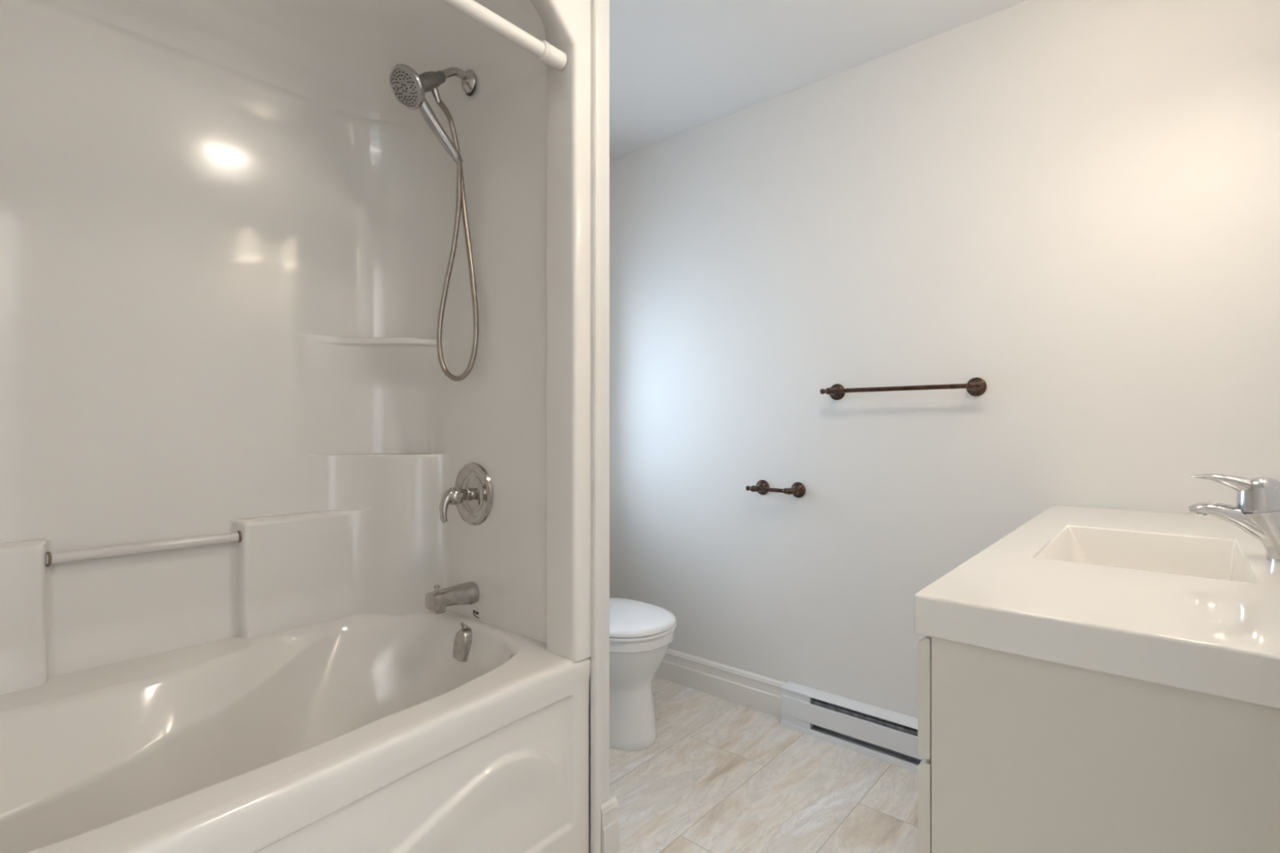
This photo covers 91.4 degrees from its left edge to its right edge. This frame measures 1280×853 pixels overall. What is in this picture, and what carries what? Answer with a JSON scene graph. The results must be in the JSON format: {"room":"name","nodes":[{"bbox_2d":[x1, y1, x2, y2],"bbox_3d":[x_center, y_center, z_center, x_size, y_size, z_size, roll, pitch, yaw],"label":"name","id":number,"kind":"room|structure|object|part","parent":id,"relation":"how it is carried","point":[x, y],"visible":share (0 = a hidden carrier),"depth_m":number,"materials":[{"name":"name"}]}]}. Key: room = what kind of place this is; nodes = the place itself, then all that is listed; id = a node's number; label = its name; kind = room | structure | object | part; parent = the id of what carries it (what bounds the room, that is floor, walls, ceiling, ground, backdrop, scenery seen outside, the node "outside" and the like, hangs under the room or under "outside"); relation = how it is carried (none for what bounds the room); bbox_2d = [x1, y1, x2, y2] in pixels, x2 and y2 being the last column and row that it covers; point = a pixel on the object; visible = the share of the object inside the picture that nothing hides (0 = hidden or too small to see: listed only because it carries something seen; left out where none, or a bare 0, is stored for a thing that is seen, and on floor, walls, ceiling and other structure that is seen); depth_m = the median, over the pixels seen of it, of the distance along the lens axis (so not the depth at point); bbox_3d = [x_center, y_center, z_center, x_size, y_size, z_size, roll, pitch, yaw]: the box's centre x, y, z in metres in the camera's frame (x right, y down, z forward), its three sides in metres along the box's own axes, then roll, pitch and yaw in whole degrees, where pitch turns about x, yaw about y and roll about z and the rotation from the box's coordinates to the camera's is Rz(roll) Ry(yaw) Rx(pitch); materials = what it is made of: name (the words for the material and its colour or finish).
{"room":"bathroom","nodes":[
{"label":"bathroom","id":0,"kind":"room"},
{"bbox_2d":[588,0,618,852],"bbox_3d":[-0.438,-0.081,1.909,0.949,2.362,0.072,0,0,41],"label":"wall","id":1,"kind":"structure","parent":0,"point":[605,4],"depth_m":1.61,"materials":[{"name":"paint"}]},
{"bbox_2d":[591,0,600,852],"bbox_3d":[-0.109,-0.081,1.581,0.016,2.362,0.028,0,0,41],"label":"trim","id":2,"kind":"structure","parent":1,"relation":"attached to","point":[595,4],"depth_m":1.57,"materials":[{"name":"paint"}]},
{"bbox_2d":[609,675,917,852],"bbox_3d":[-0.158,1.125,1.225,2.465,0.050,2.853,0,0,41],"label":"floor","id":3,"kind":"structure","parent":0,"point":[718,775],"depth_m":1.89,"materials":[{"name":"tile"}]},
{"bbox_2d":[0,0,591,852],"bbox_3d":[-0.942,-0.048,1.256,0.935,2.295,1.549,0,0,41],"label":"shower","id":4,"kind":"object","parent":3,"relation":"on","point":[234,433],"depth_m":1.62,"materials":[{"name":"white plastic"}]},
{"bbox_2d":[0,609,566,852],"bbox_3d":[-0.952,0.781,1.267,0.906,0.408,1.544,0,0,41],"label":"bathtub","id":5,"kind":"object","parent":4,"relation":"in","point":[367,733],"depth_m":1.37,"materials":[{"name":"white plastic"}]},
{"bbox_2d":[389,63,479,381],"bbox_3d":[-0.581,-0.549,1.761,0.147,0.829,0.247,0,0,22],"label":"handheld shower","id":6,"kind":"object","parent":4,"relation":"attached to","point":[406,85],"visible":1,"depth_m":1.83,"materials":[{"name":"silver metal"}]},
{"bbox_3d":[-0.571,-0.840,1.759,0.035,0.140,0.137,0,0,41],"label":"handle","id":7,"kind":"part","parent":6,"relation":"part of","materials":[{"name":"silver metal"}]},
{"bbox_3d":[-0.552,-0.977,1.779,0.064,0.136,0.186,0,0,41],"label":"shower bracket","id":8,"kind":"part","parent":4,"relation":"part of","materials":[{"name":"silver metal"}]},
{"bbox_2d":[425,581,479,614],"bbox_3d":[-0.548,0.494,1.826,0.067,0.078,0.147,0,0,41],"label":"tub spout","id":9,"kind":"object","parent":4,"relation":"attached to","point":[437,602],"visible":1,"depth_m":1.80,"materials":[{"name":"silver metal"}]},
{"bbox_3d":[-0.581,0.466,1.787,0.018,0.022,0.018,0,0,41],"label":"diverter knob","id":10,"kind":"part","parent":9,"relation":"part of","materials":[{"name":"silver metal"}]},
{"bbox_3d":[-0.547,0.499,1.827,0.067,0.067,0.146,0,0,41],"label":"spout","id":11,"kind":"part","parent":9,"relation":"part of","materials":[{"name":"silver metal"}]},
{"bbox_2d":[453,622,472,662],"bbox_3d":[-0.514,0.630,1.832,0.062,0.105,0.045,0,0,41],"label":"overflow plate","id":12,"kind":"object","parent":4,"relation":"attached to","point":[463,638],"visible":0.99,"depth_m":1.81,"materials":[{"name":"silver metal"}]},
{"bbox_2d":[439,462,493,525],"bbox_3d":[-0.535,0.202,1.834,0.189,0.189,0.116,0,0,41],"label":"shower valve","id":13,"kind":"object","parent":4,"relation":"attached to","point":[472,494],"visible":1,"depth_m":1.84,"materials":[{"name":"silver metal"}]},
{"bbox_3d":[-0.556,0.228,1.809,0.040,0.099,0.049,0,0,41],"label":"lever","id":14,"kind":"part","parent":13,"relation":"part of","materials":[{"name":"silver metal"}]},
{"bbox_2d":[440,0,567,71],"bbox_3d":[-0.665,-0.913,1.019,0.044,0.044,1.437,0,0,41],"label":"shower rod","id":15,"kind":"object","parent":4,"relation":"attached to","point":[545,52],"visible":1,"depth_m":1.44,"materials":[{"name":"white metal"}]},
{"bbox_3d":[-0.659,-0.913,1.026,0.033,0.033,1.340,0,0,41],"label":"rod","id":16,"kind":"part","parent":15,"relation":"part of","materials":[{"name":"white metal"}]},
{"bbox_3d":[-0.676,-0.307,1.028,0.126,1.775,1.549,0,0,41],"label":"frame","id":17,"kind":"part","parent":4,"relation":"part of","materials":[{"name":"white plastic"}]},
{"bbox_2d":[609,597,676,750],"bbox_3d":[-0.186,0.717,2.340,0.710,0.766,0.434,0,0,41],"label":"toilet","id":18,"kind":"object","parent":3,"relation":"on","point":[642,633],"visible":0.38,"depth_m":2.13,"materials":[{"name":"ceramic"}]},
{"bbox_3d":[-0.090,0.682,2.257,0.454,0.024,0.378,0,0,41],"label":"lid","id":19,"kind":"part","parent":18,"relation":"part of","materials":[{"name":"plastic"}]},
{"bbox_2d":[917,635,1279,852],"bbox_3d":[0.968,0.689,1.169,0.479,0.821,1.263,0,0,41],"label":"vanity cabinet","id":20,"kind":"object","parent":3,"relation":"on","point":[1021,754],"visible":0.49,"depth_m":0.73,"materials":[{"name":"paint"}]},
{"bbox_3d":[0.792,0.585,1.319,0.016,0.265,1.260,0,0,41],"label":"drawer","id":21,"kind":"part","parent":20,"relation":"part of","materials":[{"name":"paint"}]},
{"bbox_3d":[0.792,0.364,1.319,0.016,0.161,1.260,0,0,41],"label":"drawer","id":22,"kind":"part","parent":20,"relation":"part of","materials":[{"name":"paint"}]},
{"bbox_2d":[914,504,1279,709],"bbox_3d":[0.965,0.294,1.166,0.481,0.136,1.275,0,0,41],"label":"vanity sink","id":23,"kind":"object","parent":20,"relation":"in","point":[1182,601],"visible":1,"depth_m":0.82,"materials":[{"name":"white ceramic"}]},
{"bbox_2d":[1187,473,1279,563],"bbox_3d":[1.042,0.154,1.072,0.152,0.142,0.054,0,0,41],"label":"sink faucet","id":24,"kind":"object","parent":23,"relation":"on","point":[1256,511],"visible":1,"depth_m":1.05,"materials":[{"name":"silver metal"}]},
{"bbox_3d":[1.031,0.168,1.081,0.123,0.068,0.044,0,0,41],"label":"spout","id":25,"kind":"part","parent":24,"relation":"part of","materials":[{"name":"silver metal"}]},
{"bbox_3d":[1.028,0.109,1.084,0.111,0.052,0.046,0,0,41],"label":"lever","id":26,"kind":"part","parent":24,"relation":"part of","materials":[{"name":"silver metal"}]},
{"bbox_2d":[609,0,1028,159],"bbox_3d":[-0.158,-1.287,1.225,2.465,0.050,2.853,0,0,41],"label":"ceiling","id":27,"kind":"structure","parent":0,"point":[677,67],"depth_m":2.07,"materials":[{"name":"paint"}]},
{"bbox_2d":[609,0,1279,718],"bbox_3d":[0.738,-0.081,2.269,2.465,2.362,0.100,0,0,41],"label":"wall","id":28,"kind":"structure","parent":0,"point":[1071,208],"depth_m":2.04,"materials":[{"name":"paint"}]},
{"bbox_2d":[654,648,786,717],"bbox_3d":[0.199,1.034,2.655,0.944,0.131,0.017,0,0,41],"label":"baseboard","id":29,"kind":"structure","parent":28,"relation":"attached to","point":[753,691],"depth_m":2.53,"materials":[{"name":"paint"}]},
{"bbox_2d":[746,480,805,497],"bbox_3d":[0.507,0.236,2.346,0.215,0.058,0.084,0,0,41],"label":"toilet paper holder","id":30,"kind":"object","parent":28,"relation":"attached to","point":[797,490],"visible":1,"depth_m":2.32,"materials":[{"name":"brown metal"}]},
{"bbox_3d":[0.440,0.236,2.384,0.025,0.025,0.054,0,0,41],"label":"post","id":31,"kind":"part","parent":30,"relation":"part of","materials":[{"name":"brown metal"}]},
{"bbox_3d":[0.554,0.236,2.286,0.025,0.025,0.054,0,0,41],"label":"post","id":32,"kind":"part","parent":30,"relation":"part of","materials":[{"name":"brown metal"}]},
{"bbox_2d":[780,680,924,772],"bbox_3d":[0.852,1.029,2.059,0.819,0.142,0.070,0,0,41],"label":"baseboard heater","id":33,"kind":"object","parent":28,"relation":"attached to","point":[890,736],"visible":0.54,"depth_m":2.14,"materials":[{"name":"metal"}]},
{"bbox_3d":[0.848,1.089,2.055,0.819,0.021,0.061,0,0,41],"label":"rail","id":34,"kind":"part","parent":33,"relation":"part of","materials":[{"name":"metal"}]},
{"bbox_3d":[0.872,1.031,2.083,0.815,0.138,0.008,0,0,41],"label":"panel","id":35,"kind":"part","parent":33,"relation":"part of","materials":[{"name":"metal"}]},
{"bbox_2d":[819,377,986,399],"bbox_3d":[0.848,-0.123,2.054,0.513,0.058,0.084,0,0,41],"label":"towel bar","id":36,"kind":"object","parent":28,"relation":"attached to","point":[976,386],"visible":1,"depth_m":1.99,"materials":[{"name":"brown metal"}]},
{"bbox_3d":[0.668,-0.123,2.188,0.025,0.025,0.054,0,0,41],"label":"post","id":37,"kind":"part","parent":36,"relation":"part of","materials":[{"name":"brown metal"}]},
{"bbox_3d":[1.008,-0.123,1.897,0.025,0.025,0.054,0,0,41],"label":"post","id":38,"kind":"part","parent":36,"relation":"part of","materials":[{"name":"brown metal"}]}
]}

